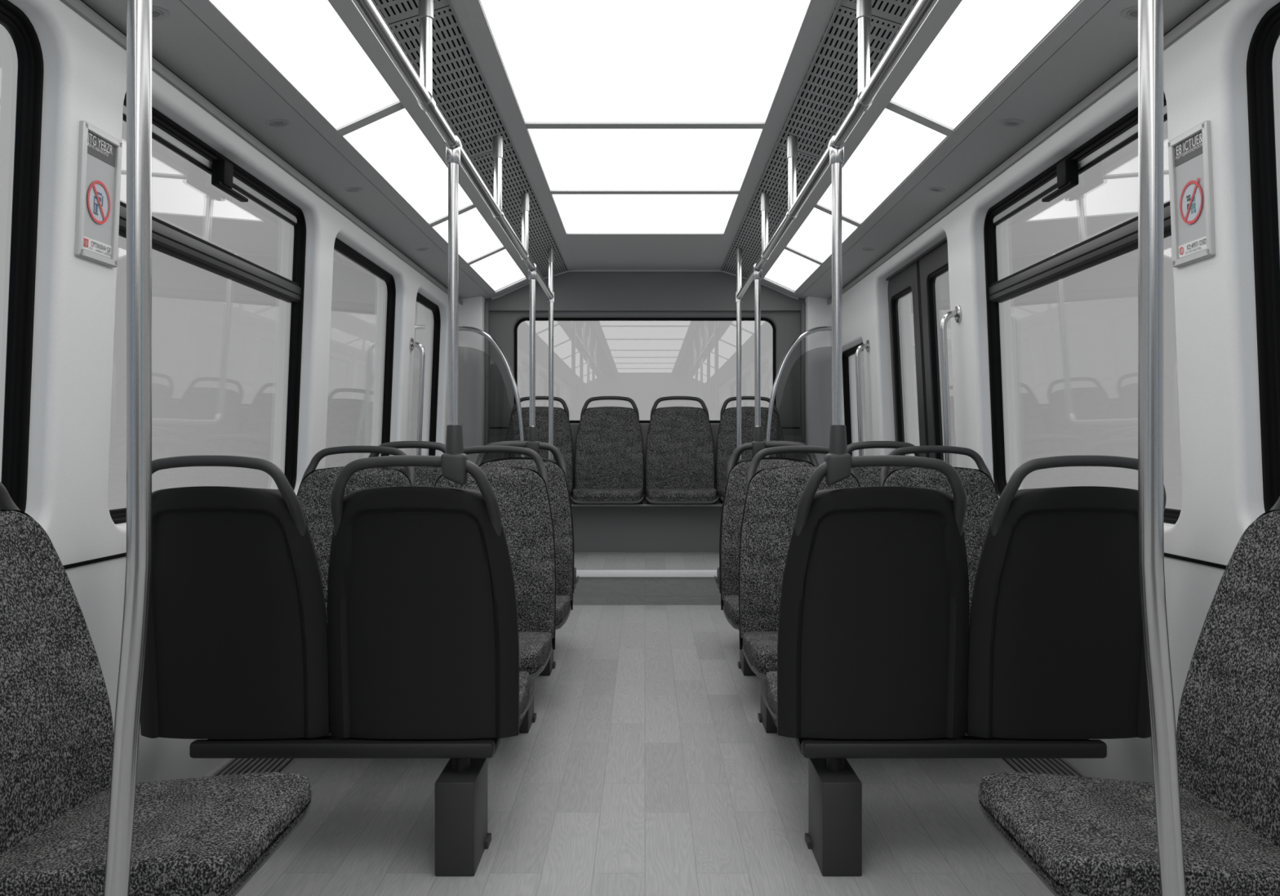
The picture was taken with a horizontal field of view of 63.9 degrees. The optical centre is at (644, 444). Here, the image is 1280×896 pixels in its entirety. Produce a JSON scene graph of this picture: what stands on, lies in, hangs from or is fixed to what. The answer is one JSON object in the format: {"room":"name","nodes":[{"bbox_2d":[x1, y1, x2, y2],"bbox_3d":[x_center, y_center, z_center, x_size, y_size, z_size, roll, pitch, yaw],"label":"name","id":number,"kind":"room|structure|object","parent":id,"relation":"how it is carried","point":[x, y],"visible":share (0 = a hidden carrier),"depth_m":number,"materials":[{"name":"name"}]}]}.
{"room":"bus interior","nodes":[
{"label":"bus interior","id":0,"kind":"room"},
{"bbox_2d":[8,0,461,782],"bbox_3d":[-1.311,0.059,2.110,0.107,2.034,10.220,0,0,0],"label":"wall","id":1,"kind":"structure","parent":0,"point":[85,73],"depth_m":2.42,"materials":[{"name":"plastic"}]},
{"bbox_2d":[0,0,44,511],"bbox_3d":[-1.351,-0.347,1.433,0.080,1.133,1.623,0,0,0],"label":"window","id":2,"kind":"structure","parent":1,"relation":"in","point":[24,35],"depth_m":2.22,"materials":[{"name":"black rubber"}]},
{"bbox_2d":[62,551,126,568],"bbox_3d":[-1.307,0.277,2.110,0.008,0.009,10.220,0,0,0],"label":"trim","id":3,"kind":"structure","parent":1,"relation":"attached to","point":[122,554],"depth_m":2.43,"materials":[{"name":"black plastic"}]},
{"bbox_2d":[74,120,122,267],"bbox_3d":[-1.268,-0.576,2.382,0.026,0.303,0.168,0,0,0],"label":"wall sign","id":4,"kind":"object","parent":1,"relation":"attached to","point":[100,153],"visible":1,"depth_m":2.38,"materials":[{"name":"grey"}]},
{"bbox_2d":[83,131,115,258],"bbox_3d":[-1.270,-0.576,2.382,0.013,0.269,0.134,0,0,0],"label":"poster","id":5,"kind":"object","parent":4,"relation":"attached to","point":[99,147],"depth_m":2.38,"materials":[{"name":"grey paper"}]},
{"bbox_2d":[109,92,306,524],"bbox_3d":[-1.336,-0.347,3.243,0.109,1.103,1.483,0,0,0],"label":"window","id":6,"kind":"structure","parent":1,"relation":"in","point":[169,239],"depth_m":3.38,"materials":[{"name":"black rubber"}]},
{"bbox_2d":[60,0,462,304],"bbox_3d":[-1.267,-0.969,2.110,0.041,0.027,10.220,0,0,0],"label":"trim","id":7,"kind":"structure","parent":1,"relation":"attached to","point":[80,7],"depth_m":3.10,"materials":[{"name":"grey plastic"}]},
{"bbox_2d":[333,237,395,456],"bbox_3d":[-1.352,-0.338,4.803,0.078,1.083,1.233,0,0,0],"label":"window","id":8,"kind":"structure","parent":1,"relation":"in","point":[341,247],"depth_m":5.38,"materials":[{"name":"black rubber"}]},
{"bbox_2d":[409,337,425,454],"bbox_3d":[-1.252,-0.123,5.585,0.112,0.915,0.072,0,0,0],"label":"grab rail","id":9,"kind":"object","parent":1,"relation":"attached to","point":[412,344],"visible":0.62,"depth_m":5.57,"materials":[{"name":"silver metal"}]},
{"bbox_2d":[416,291,440,455],"bbox_3d":[-1.352,-0.338,6.145,0.078,1.083,0.928,0,0,0],"label":"window","id":10,"kind":"structure","parent":1,"relation":"in","point":[420,299],"depth_m":6.58,"materials":[{"name":"black rubber"}]},
{"bbox_2d":[457,324,525,457],"bbox_3d":[-1.033,-0.277,6.900,0.470,1.072,0.068,0,0,0],"label":"curved rail","id":11,"kind":"object","parent":1,"relation":"attached to","point":[482,332],"visible":0.82,"depth_m":6.89,"materials":[{"name":"silver metal"}]},
{"bbox_2d":[204,604,1054,895],"bbox_3d":[0.000,1.015,1.585,2.840,0.104,9.170,0,0,0],"label":"floor","id":12,"kind":"structure","parent":0,"point":[646,765],"depth_m":2.96,"materials":[{"name":"grey wood"}]},
{"bbox_2d":[103,0,151,895],"bbox_3d":[-0.757,-0.064,1.459,0.116,2.202,0.072,0,0,0],"label":"pole","id":13,"kind":"object","parent":12,"relation":"on","point":[139,12],"visible":1,"depth_m":1.45,"materials":[{"name":"silver metal"}]},
{"bbox_2d":[0,481,311,895],"bbox_3d":[-0.952,0.394,1.805,0.612,0.699,0.472,0,0,0],"label":"seat","id":14,"kind":"object","parent":12,"relation":"on","point":[204,835],"visible":0.99,"depth_m":1.82,"materials":[{"name":"fabric"}]},
{"bbox_2d":[0,772,311,895],"bbox_3d":[-0.859,0.693,1.805,0.424,0.087,0.456,-2,0,0],"label":"seat cushion","id":15,"kind":"object","parent":14,"relation":"on","point":[204,835],"depth_m":1.73,"materials":[{"name":"fabric"}]},
{"bbox_2d":[210,758,293,776],"bbox_3d":[-1.235,1.016,3.290,0.190,0.041,1.620,0,0,0],"label":"floor vent","id":16,"kind":"object","parent":12,"relation":"in","point":[235,766],"visible":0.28,"depth_m":3.23,"materials":[{"name":"black metal"}]},
{"bbox_2d":[189,734,500,875],"bbox_3d":[-0.742,0.882,2.571,0.744,0.309,0.222,0,0,0],"label":"support frame","id":17,"kind":"object","parent":12,"relation":"on","point":[462,837],"visible":0.96,"depth_m":2.50,"materials":[{"name":"paint"}]},
{"bbox_2d":[140,454,330,738],"bbox_3d":[-1.020,0.384,2.682,0.472,0.718,0.584,0,0,0],"label":"seat","id":18,"kind":"object","parent":17,"relation":"on","point":[237,643],"visible":0.91,"depth_m":2.49,"materials":[{"name":"plastic"}]},
{"bbox_2d":[327,424,534,738],"bbox_3d":[-0.548,0.349,2.675,0.472,0.788,0.598,0,0,0],"label":"seat","id":19,"kind":"object","parent":17,"relation":"on","point":[423,639],"visible":1,"depth_m":2.49,"materials":[{"name":"plastic"}]},
{"bbox_2d":[444,133,462,424],"bbox_3d":[-0.521,-0.450,2.763,0.053,0.947,0.690,0,0,-10],"label":"pole","id":20,"kind":"object","parent":19,"relation":"attached to","point":[452,153],"visible":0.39,"depth_m":3.06,"materials":[{"name":"silver metal"}]},
{"bbox_2d":[519,671,529,727],"bbox_3d":[-0.548,0.690,2.762,0.456,0.087,0.424,0,0,0],"label":"seat cushion","id":21,"kind":"object","parent":19,"relation":"on","point":[524,676],"depth_m":2.76,"materials":[{"name":"fabric"}]},
{"bbox_2d":[519,677,536,733],"bbox_3d":[-0.742,0.869,3.546,0.744,0.290,0.492,0,0,0],"label":"pedestal","id":22,"kind":"object","parent":12,"relation":"on","point":[530,717],"visible":0.17,"depth_m":3.63,"materials":[{"name":"paint"}]},
{"bbox_2d":[296,445,414,621],"bbox_3d":[-1.014,0.363,3.388,0.472,0.718,0.584,0,0,0],"label":"seat","id":23,"kind":"object","parent":22,"relation":"on","point":[316,486],"visible":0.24,"depth_m":3.59,"materials":[{"name":"fabric"}]},
{"bbox_2d":[433,445,555,678],"bbox_3d":[-0.542,0.363,3.388,0.472,0.718,0.584,0,0,0],"label":"seat","id":24,"kind":"object","parent":22,"relation":"on","point":[522,494],"visible":0.41,"depth_m":3.54,"materials":[{"name":"fabric"}]},
{"bbox_2d":[518,631,551,674],"bbox_3d":[-0.542,0.669,3.308,0.456,0.087,0.424,0,0,0],"label":"seat cushion","id":25,"kind":"object","parent":24,"relation":"on","point":[535,646],"depth_m":3.19,"materials":[{"name":"fabric"}]},
{"bbox_2d":[538,648,555,675],"bbox_3d":[-0.742,0.854,4.485,0.744,0.288,0.650,0,0,0],"label":"pedestal","id":26,"kind":"object","parent":12,"relation":"on","point":[551,664],"visible":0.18,"depth_m":4.42,"materials":[{"name":"paint"}]},
{"bbox_2d":[368,441,445,486],"bbox_3d":[-1.006,0.349,4.138,0.472,0.718,0.584,0,0,0],"label":"seat","id":27,"kind":"object","parent":26,"relation":"on","point":[425,476],"visible":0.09,"depth_m":4.35,"materials":[{"name":"fabric"}]},
{"bbox_2d":[475,426,573,629],"bbox_3d":[-0.534,0.316,4.145,0.472,0.784,0.598,0,0,0],"label":"seat","id":28,"kind":"object","parent":26,"relation":"on","point":[558,492],"visible":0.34,"depth_m":4.30,"materials":[{"name":"fabric"}]},
{"bbox_2d":[527,262,537,426],"bbox_3d":[-0.536,-0.471,4.851,0.050,0.904,0.825,0,0,-6],"label":"pole","id":29,"kind":"object","parent":28,"relation":"attached to","point":[531,273],"visible":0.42,"depth_m":5.22,"materials":[{"name":"silver metal"}]},
{"bbox_2d":[555,595,570,625],"bbox_3d":[-0.534,0.655,4.058,0.456,0.087,0.424,0,0,0],"label":"seat cushion","id":30,"kind":"object","parent":28,"relation":"on","point":[562,602],"depth_m":3.96,"materials":[{"name":"fabric"}]},
{"bbox_2d":[475,440,578,592],"bbox_3d":[-0.560,0.343,4.832,0.472,0.718,0.584,0,0,0],"label":"seat","id":31,"kind":"object","parent":26,"relation":"on","point":[575,579],"visible":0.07,"depth_m":4.56,"materials":[{"name":"fabric"}]},
{"bbox_2d":[573,551,719,569],"bbox_3d":[0.000,0.743,6.677,2.660,0.092,1.046,0,0,0],"label":"platform","id":32,"kind":"object","parent":12,"relation":"on","point":[582,560],"visible":0.21,"depth_m":6.51,"materials":[{"name":"grey wood"}]},
{"bbox_2d":[547,247,555,459],"bbox_3d":[-0.574,-0.223,6.270,0.068,1.949,0.068,0,0,0],"label":"pole","id":33,"kind":"object","parent":32,"relation":"on","point":[550,251],"visible":0.55,"depth_m":6.26,"materials":[{"name":"silver metal"}]},
{"bbox_2d":[570,499,722,551],"bbox_3d":[0.000,0.552,6.883,2.240,0.334,0.615,0,0,0],"label":"base panel","id":34,"kind":"object","parent":32,"relation":"on","point":[644,526],"visible":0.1,"depth_m":6.84,"materials":[{"name":"plastic"}]},
{"bbox_2d":[504,395,573,498],"bbox_3d":[-0.722,0.024,6.818,0.472,0.718,0.584,0,0,0],"label":"seat","id":35,"kind":"object","parent":34,"relation":"on","point":[562,437],"visible":0.48,"depth_m":6.99,"materials":[{"name":"fabric"}]},
{"bbox_2d":[570,395,644,503],"bbox_3d":[-0.242,0.024,6.818,0.472,0.718,0.584,0,0,0],"label":"seat","id":36,"kind":"object","parent":34,"relation":"on","point":[609,454],"visible":1,"depth_m":6.95,"materials":[{"name":"fabric"}]},
{"bbox_2d":[573,488,643,501],"bbox_3d":[-0.242,0.330,6.738,0.456,0.087,0.424,0,0,0],"label":"seat cushion","id":37,"kind":"object","parent":36,"relation":"on","point":[579,494],"depth_m":6.53,"materials":[{"name":"fabric"}]},
{"bbox_2d":[645,395,718,503],"bbox_3d":[0.238,0.024,6.818,0.472,0.718,0.584,0,0,0],"label":"seat","id":38,"kind":"object","parent":34,"relation":"on","point":[680,461],"visible":1,"depth_m":6.95,"materials":[{"name":"fabric"}]},
{"bbox_2d":[646,488,716,501],"bbox_3d":[0.238,0.330,6.738,0.456,0.087,0.424,0,0,0],"label":"seat cushion","id":39,"kind":"object","parent":38,"relation":"on","point":[652,494],"depth_m":6.53,"materials":[{"name":"fabric"}]},
{"bbox_2d":[715,395,785,501],"bbox_3d":[0.718,0.024,6.818,0.472,0.718,0.584,0,0,0],"label":"seat","id":40,"kind":"object","parent":34,"relation":"on","point":[726,435],"visible":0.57,"depth_m":6.99,"materials":[{"name":"fabric"}]},
{"bbox_2d":[576,569,716,577],"bbox_3d":[0.000,0.775,6.161,2.660,0.039,0.038,0,0,0],"label":"trim","id":41,"kind":"structure","parent":32,"relation":"attached to","point":[581,573],"depth_m":6.14,"materials":[{"name":"silver metal"}]},
{"bbox_2d":[573,577,720,604],"bbox_3d":[0.000,0.884,6.160,2.660,0.179,0.020,0,0,0],"label":"step riser","id":42,"kind":"structure","parent":32,"relation":"attached to","point":[588,590],"depth_m":6.15,"materials":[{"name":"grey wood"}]},
{"bbox_2d":[735,247,742,460],"bbox_3d":[0.574,-0.223,6.270,0.068,1.949,0.068,0,0,0],"label":"pole","id":43,"kind":"object","parent":32,"relation":"on","point":[738,251],"visible":0.54,"depth_m":6.25,"materials":[{"name":"silver metal"}]},
{"bbox_2d":[737,648,755,675],"bbox_3d":[0.758,0.854,4.485,0.744,0.288,0.650,0,0,0],"label":"pedestal","id":44,"kind":"object","parent":12,"relation":"on","point":[743,664],"visible":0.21,"depth_m":4.42,"materials":[{"name":"paint"}]},
{"bbox_2d":[714,440,817,592],"bbox_3d":[0.576,0.343,4.832,0.472,0.718,0.584,0,0,0],"label":"seat","id":45,"kind":"object","parent":44,"relation":"on","point":[717,580],"visible":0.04,"depth_m":4.58,"materials":[{"name":"fabric"}]},
{"bbox_2d":[720,426,818,630],"bbox_3d":[0.550,0.316,4.145,0.472,0.784,0.598,0,0,0],"label":"seat","id":46,"kind":"object","parent":44,"relation":"on","point":[735,495],"visible":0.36,"depth_m":4.29,"materials":[{"name":"fabric"}]},
{"bbox_2d":[723,595,738,625],"bbox_3d":[0.550,0.655,4.058,0.456,0.087,0.424,0,0,0],"label":"seat cushion","id":47,"kind":"object","parent":46,"relation":"on","point":[731,602],"depth_m":3.97,"materials":[{"name":"fabric"}]},
{"bbox_2d":[752,262,762,426],"bbox_3d":[0.539,-0.471,4.851,0.050,0.904,0.824,0,0,5],"label":"pole","id":48,"kind":"object","parent":46,"relation":"attached to","point":[757,273],"visible":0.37,"depth_m":5.22,"materials":[{"name":"silver metal"}]},
{"bbox_2d":[847,441,924,486],"bbox_3d":[1.022,0.349,4.138,0.472,0.718,0.584,0,0,0],"label":"seat","id":49,"kind":"object","parent":44,"relation":"on","point":[868,476],"visible":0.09,"depth_m":4.35,"materials":[{"name":"fabric"}]},
{"bbox_2d":[757,677,777,733],"bbox_3d":[0.758,0.869,3.546,0.744,0.290,0.492,0,0,0],"label":"pedestal","id":50,"kind":"object","parent":12,"relation":"on","point":[764,717],"visible":0.14,"depth_m":3.62,"materials":[{"name":"paint"}]},
{"bbox_2d":[738,445,860,678],"bbox_3d":[0.558,0.363,3.388,0.472,0.718,0.584,0,0,0],"label":"seat","id":51,"kind":"object","parent":50,"relation":"on","point":[773,495],"visible":0.43,"depth_m":3.54,"materials":[{"name":"fabric"}]},
{"bbox_2d":[742,631,777,674],"bbox_3d":[0.558,0.669,3.308,0.456,0.087,0.424,0,0,0],"label":"seat cushion","id":52,"kind":"object","parent":51,"relation":"on","point":[759,647],"depth_m":3.19,"materials":[{"name":"fabric"}]},
{"bbox_2d":[879,445,999,622],"bbox_3d":[1.030,0.363,3.388,0.472,0.718,0.584,0,0,0],"label":"seat","id":53,"kind":"object","parent":50,"relation":"on","point":[981,494],"visible":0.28,"depth_m":3.59,"materials":[{"name":"fabric"}]},
{"bbox_2d":[795,734,1106,875],"bbox_3d":[0.758,0.882,2.571,0.744,0.309,0.222,0,0,0],"label":"support frame","id":54,"kind":"object","parent":12,"relation":"on","point":[833,836],"visible":0.94,"depth_m":2.50,"materials":[{"name":"paint"}]},
{"bbox_2d":[760,424,969,738],"bbox_3d":[0.564,0.349,2.675,0.472,0.788,0.598,0,0,0],"label":"seat","id":55,"kind":"object","parent":54,"relation":"on","point":[873,642],"visible":1,"depth_m":2.49,"materials":[{"name":"plastic"}]},
{"bbox_2d":[765,671,777,727],"bbox_3d":[0.564,0.690,2.762,0.456,0.087,0.424,0,0,0],"label":"seat cushion","id":56,"kind":"object","parent":55,"relation":"on","point":[771,676],"depth_m":2.76,"materials":[{"name":"fabric"}]},
{"bbox_2d":[827,133,845,424],"bbox_3d":[0.523,-0.450,2.763,0.053,0.947,0.689,0,0,9],"label":"pole","id":57,"kind":"object","parent":55,"relation":"attached to","point":[836,153],"visible":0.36,"depth_m":3.06,"materials":[{"name":"silver metal"}]},
{"bbox_2d":[965,454,1166,738],"bbox_3d":[1.036,0.384,2.682,0.472,0.718,0.584,0,0,0],"label":"seat","id":58,"kind":"object","parent":54,"relation":"on","point":[1056,651],"visible":0.84,"depth_m":2.49,"materials":[{"name":"plastic"}]},
{"bbox_2d":[1003,758,1085,776],"bbox_3d":[1.255,1.016,3.290,0.190,0.041,1.620,0,0,0],"label":"floor vent","id":59,"kind":"object","parent":12,"relation":"in","point":[1046,766],"visible":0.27,"depth_m":3.23,"materials":[{"name":"black metal"}]},
{"bbox_2d":[977,496,1279,895],"bbox_3d":[0.952,0.394,1.805,0.612,0.699,0.472,0,0,0],"label":"seat","id":60,"kind":"object","parent":12,"relation":"on","point":[1079,835],"visible":0.98,"depth_m":1.83,"materials":[{"name":"fabric"}]},
{"bbox_2d":[978,772,1279,895],"bbox_3d":[0.859,0.693,1.805,0.424,0.087,0.456,2,0,0],"label":"seat cushion","id":61,"kind":"object","parent":60,"relation":"on","point":[1079,835],"depth_m":1.73,"materials":[{"name":"fabric"}]},
{"bbox_2d":[1137,0,1186,895],"bbox_3d":[0.757,-0.064,1.459,0.116,2.202,0.072,0,0,0],"label":"pole","id":62,"kind":"object","parent":12,"relation":"on","point":[1150,12],"visible":1,"depth_m":1.45,"materials":[{"name":"silver metal"}]},
{"bbox_2d":[484,271,804,435],"bbox_3d":[0.000,-0.107,7.200,2.680,2.215,0.100,0,0,0],"label":"wall","id":63,"kind":"structure","parent":0,"point":[577,294],"depth_m":7.15,"materials":[{"name":"plastic"}]},
{"bbox_2d":[457,296,484,463],"bbox_3d":[-1.258,-0.110,7.115,0.285,1.820,0.190,0,0,0],"label":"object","id":64,"kind":"structure","parent":63,"relation":"attached to","point":[471,378],"depth_m":7.02,"materials":[{"name":"plastic"}]},
{"bbox_2d":[484,301,489,460],"bbox_3d":[-1.101,-0.095,7.165,0.026,1.790,0.090,0,0,0],"label":"trim","id":65,"kind":"structure","parent":63,"relation":"attached to","point":[486,303],"depth_m":7.12,"materials":[{"name":"laminate"}]},
{"bbox_2d":[514,317,776,422],"bbox_3d":[0.000,-0.521,7.247,1.848,0.745,0.014,0,0,0],"label":"window","id":66,"kind":"structure","parent":63,"relation":"in","point":[523,319],"depth_m":7.24,"materials":[{"name":"black rubber"}]},
{"bbox_2d":[488,435,801,499],"bbox_3d":[0.000,0.162,7.167,2.220,0.444,0.063,0,0,0],"label":"trim","id":67,"kind":"structure","parent":63,"relation":"attached to","point":[491,438],"depth_m":7.13,"materials":[{"name":"plastic"}]},
{"bbox_2d":[491,269,799,299],"bbox_3d":[0.000,-1.114,7.138,2.141,0.215,0.019,0,0,0],"label":"trim","id":68,"kind":"structure","parent":63,"relation":"attached to","point":[575,270],"depth_m":7.13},
{"bbox_2d":[800,301,805,459],"bbox_3d":[1.101,-0.095,7.165,0.026,1.790,0.090,0,0,0],"label":"trim","id":69,"kind":"structure","parent":63,"relation":"attached to","point":[802,313],"depth_m":7.12,"materials":[{"name":"plastic"}]},
{"bbox_2d":[804,296,848,465],"bbox_3d":[1.258,-0.110,7.115,0.285,1.820,0.190,0,0,0],"label":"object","id":70,"kind":"structure","parent":63,"relation":"attached to","point":[818,360],"depth_m":7.02,"materials":[{"name":"plastic"}]},
{"bbox_2d":[82,0,1208,298],"bbox_3d":[0.000,-1.109,2.084,2.684,0.228,10.231,0,0,0],"label":"ceiling","id":71,"kind":"structure","parent":0,"point":[197,42],"depth_m":3.45,"materials":[{"name":"grey plastic"}]},
{"bbox_2d":[210,0,398,128],"bbox_3d":[-0.912,-1.097,2.672,0.215,0.109,1.443,0,0,0],"label":"ceiling light","id":72,"kind":"object","parent":71,"relation":"attached to","point":[308,42],"visible":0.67,"depth_m":2.85,"materials":[{"name":"white plastic"}]},
{"bbox_2d":[343,108,472,222],"bbox_3d":[-0.912,-1.097,4.138,0.215,0.109,1.403,0,0,0],"label":"ceiling light","id":73,"kind":"object","parent":71,"relation":"attached to","point":[393,144],"visible":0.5,"depth_m":3.94,"materials":[{"name":"white plastic"}]},
{"bbox_2d":[416,0,435,111],"bbox_3d":[-0.574,-1.039,2.690,0.042,0.320,0.048,0,0,0],"label":"hanger","id":74,"kind":"object","parent":71,"relation":"hanging from","point":[425,6],"visible":0.78,"depth_m":2.68,"materials":[{"name":"silver metal"}]},
{"bbox_2d":[351,0,553,298],"bbox_3d":[-0.574,-0.900,1.895,0.034,0.034,8.790,0,0,0],"label":"handrail","id":75,"kind":"object","parent":74,"relation":"hanging from","point":[367,9],"visible":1,"depth_m":2.66,"materials":[{"name":"silver metal"}]},
{"bbox_2d":[432,207,502,262],"bbox_3d":[-0.912,-1.097,5.380,0.215,0.109,0.998,0,0,0],"label":"ceiling light","id":76,"kind":"object","parent":71,"relation":"attached to","point":[476,238],"visible":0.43,"depth_m":5.38,"materials":[{"name":"white plastic"}]},
{"bbox_2d":[372,0,568,278],"bbox_3d":[-0.623,-1.184,2.080,0.187,0.068,10.160,0,0,0],"label":"ceiling vent","id":77,"kind":"object","parent":71,"relation":"in","point":[461,92],"visible":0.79,"depth_m":3.60,"materials":[{"name":"grey metal"}]},
{"bbox_2d":[470,248,524,290],"bbox_3d":[-0.912,-1.097,6.441,0.215,0.109,1.039,0,0,0],"label":"ceiling light","id":78,"kind":"object","parent":71,"relation":"attached to","point":[499,269],"visible":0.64,"depth_m":6.41,"materials":[{"name":"white plastic"}]},
{"bbox_2d":[491,134,503,219],"bbox_3d":[-0.574,-1.039,4.000,0.042,0.320,0.048,0,0,0],"label":"hanger","id":79,"kind":"object","parent":71,"relation":"hanging from","point":[497,140],"visible":0.78,"depth_m":3.99,"materials":[{"name":"silver metal"}]},
{"bbox_2d":[520,192,529,261],"bbox_3d":[-0.574,-1.039,4.910,0.042,0.320,0.048,0,0,0],"label":"hanger","id":80,"kind":"object","parent":71,"relation":"hanging from","point":[524,197],"visible":0.75,"depth_m":4.90,"materials":[{"name":"silver metal"}]},
{"bbox_2d":[528,128,761,189],"bbox_3d":[0.000,-1.230,4.439,0.908,0.012,0.995,0,0,0],"label":"recessed light","id":81,"kind":"object","parent":71,"relation":"in","point":[569,158],"visible":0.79,"depth_m":4.36,"materials":[{"name":"white plastic"}]},
{"bbox_2d":[552,194,737,232],"bbox_3d":[0.000,-1.230,5.459,0.908,0.012,0.962,0,0,0],"label":"recessed light","id":82,"kind":"object","parent":71,"relation":"in","point":[579,213],"visible":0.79,"depth_m":5.42,"materials":[{"name":"white plastic"}]},
{"bbox_2d":[480,0,809,121],"bbox_3d":[0.000,-1.230,3.260,0.908,0.012,1.278,0,0,0],"label":"recessed light","id":83,"kind":"object","parent":71,"relation":"in","point":[564,60],"visible":1,"depth_m":3.23,"materials":[{"name":"white plastic"}]},
{"bbox_2d":[760,192,769,261],"bbox_3d":[0.574,-1.039,4.910,0.042,0.320,0.048,0,0,0],"label":"hanger","id":84,"kind":"object","parent":71,"relation":"hanging from","point":[764,196],"visible":0.79,"depth_m":4.90,"materials":[{"name":"silver metal"}]},
{"bbox_2d":[786,134,798,219],"bbox_3d":[0.574,-1.039,4.000,0.042,0.320,0.048,0,0,0],"label":"hanger","id":85,"kind":"object","parent":71,"relation":"hanging from","point":[792,140],"visible":0.83,"depth_m":3.99,"materials":[{"name":"silver metal"}]},
{"bbox_2d":[764,248,820,290],"bbox_3d":[0.912,-1.097,6.441,0.215,0.109,1.039,0,0,0],"label":"ceiling light","id":86,"kind":"object","parent":71,"relation":"attached to","point":[790,269],"visible":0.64,"depth_m":6.41,"materials":[{"name":"white plastic"}]},
{"bbox_2d":[721,0,918,277],"bbox_3d":[0.623,-1.184,2.080,0.187,0.068,10.160,0,0,0],"label":"ceiling vent","id":87,"kind":"object","parent":71,"relation":"in","point":[828,92],"visible":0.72,"depth_m":3.60,"materials":[{"name":"grey metal"}]},
{"bbox_2d":[786,207,857,262],"bbox_3d":[0.912,-1.097,5.380,0.215,0.109,0.998,0,0,0],"label":"ceiling light","id":88,"kind":"object","parent":71,"relation":"attached to","point":[813,238],"visible":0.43,"depth_m":5.38,"materials":[{"name":"white plastic"}]},
{"bbox_2d":[853,0,873,111],"bbox_3d":[0.574,-1.039,2.690,0.042,0.320,0.048,0,0,0],"label":"hanger","id":89,"kind":"object","parent":71,"relation":"hanging from","point":[864,7],"visible":0.72,"depth_m":2.68,"materials":[{"name":"silver metal"}]},
{"bbox_2d":[736,0,937,299],"bbox_3d":[0.574,-0.900,1.895,0.034,0.034,8.790,0,0,0],"label":"handrail","id":90,"kind":"object","parent":89,"relation":"hanging from","point":[921,11],"visible":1,"depth_m":2.66,"materials":[{"name":"silver metal"}]},
{"bbox_2d":[817,107,946,222],"bbox_3d":[0.912,-1.097,4.138,0.215,0.109,1.403,0,0,0],"label":"ceiling light","id":91,"kind":"object","parent":71,"relation":"attached to","point":[895,145],"visible":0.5,"depth_m":3.95,"materials":[{"name":"white plastic"}]},
{"bbox_2d":[891,0,1079,128],"bbox_3d":[0.912,-1.097,2.672,0.215,0.109,1.443,0,0,0],"label":"ceiling light","id":92,"kind":"object","parent":71,"relation":"attached to","point":[982,41],"visible":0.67,"depth_m":2.85,"materials":[{"name":"white plastic"}]},
{"bbox_2d":[828,0,1279,782],"bbox_3d":[1.358,0.059,2.110,0.202,2.034,10.220,0,0,0],"label":"wall","id":93,"kind":"structure","parent":0,"point":[1205,69],"depth_m":2.42,"materials":[{"name":"plastic"}]},
{"bbox_2d":[764,325,831,457],"bbox_3d":[1.033,-0.277,6.900,0.470,1.072,0.068,0,0,0],"label":"curved rail","id":94,"kind":"object","parent":93,"relation":"attached to","point":[811,331],"visible":0.8,"depth_m":6.89,"materials":[{"name":"silver metal"}]},
{"bbox_2d":[841,342,863,456],"bbox_3d":[1.357,-0.207,6.450,0.068,0.823,0.898,0,0,0],"label":"window","id":95,"kind":"structure","parent":93,"relation":"in","point":[851,351],"depth_m":6.87,"materials":[{"name":"black rubber"}]},
{"bbox_2d":[854,339,870,455],"bbox_3d":[1.252,-0.131,5.840,0.112,0.930,0.072,0,0,0],"label":"grab rail","id":96,"kind":"object","parent":93,"relation":"attached to","point":[867,345],"visible":0.58,"depth_m":5.83,"materials":[{"name":"silver metal"}]},
{"bbox_2d":[885,236,948,460],"bbox_3d":[1.391,0.028,5.000,0.156,1.925,1.440,0,0,0],"label":"door","id":97,"kind":"structure","parent":93,"relation":"in","point":[919,275],"depth_m":5.00,"materials":[{"name":"paint"}]},
{"bbox_2d":[939,304,961,465],"bbox_3d":[1.253,-0.116,4.165,0.111,0.900,0.072,0,0,0],"label":"grab rail","id":98,"kind":"object","parent":93,"relation":"attached to","point":[957,313],"visible":0.6,"depth_m":4.15,"materials":[{"name":"silver metal"}]},
{"bbox_2d":[826,0,1229,304],"bbox_3d":[1.267,-0.969,2.110,0.041,0.027,10.220,0,0,0],"label":"trim","id":99,"kind":"structure","parent":93,"relation":"attached to","point":[1211,6],"depth_m":3.09,"materials":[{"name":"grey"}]},
{"bbox_2d":[983,91,1181,524],"bbox_3d":[1.336,-0.347,3.243,0.109,1.103,1.483,0,0,0],"label":"window","id":100,"kind":"structure","parent":93,"relation":"in","point":[1121,239],"depth_m":3.39,"materials":[{"name":"black rubber"}]},
{"bbox_2d":[1168,120,1215,267],"bbox_3d":[1.268,-0.576,2.382,0.026,0.303,0.168,0,0,0],"label":"wall sign","id":101,"kind":"object","parent":93,"relation":"attached to","point":[1189,153],"visible":1,"depth_m":2.38,"materials":[{"name":"grey plastic"}]},
{"bbox_2d":[1174,132,1206,258],"bbox_3d":[1.270,-0.576,2.382,0.013,0.269,0.134,0,0,0],"label":"poster","id":102,"kind":"object","parent":101,"relation":"attached to","point":[1190,148],"depth_m":2.38,"materials":[{"name":"grey paper"}]},
{"bbox_2d":[1246,1,1279,511],"bbox_3d":[1.351,-0.347,1.433,0.080,1.133,1.623,0,0,0],"label":"window","id":103,"kind":"structure","parent":93,"relation":"in","point":[1264,37],"depth_m":2.22,"materials":[{"name":"black rubber"}]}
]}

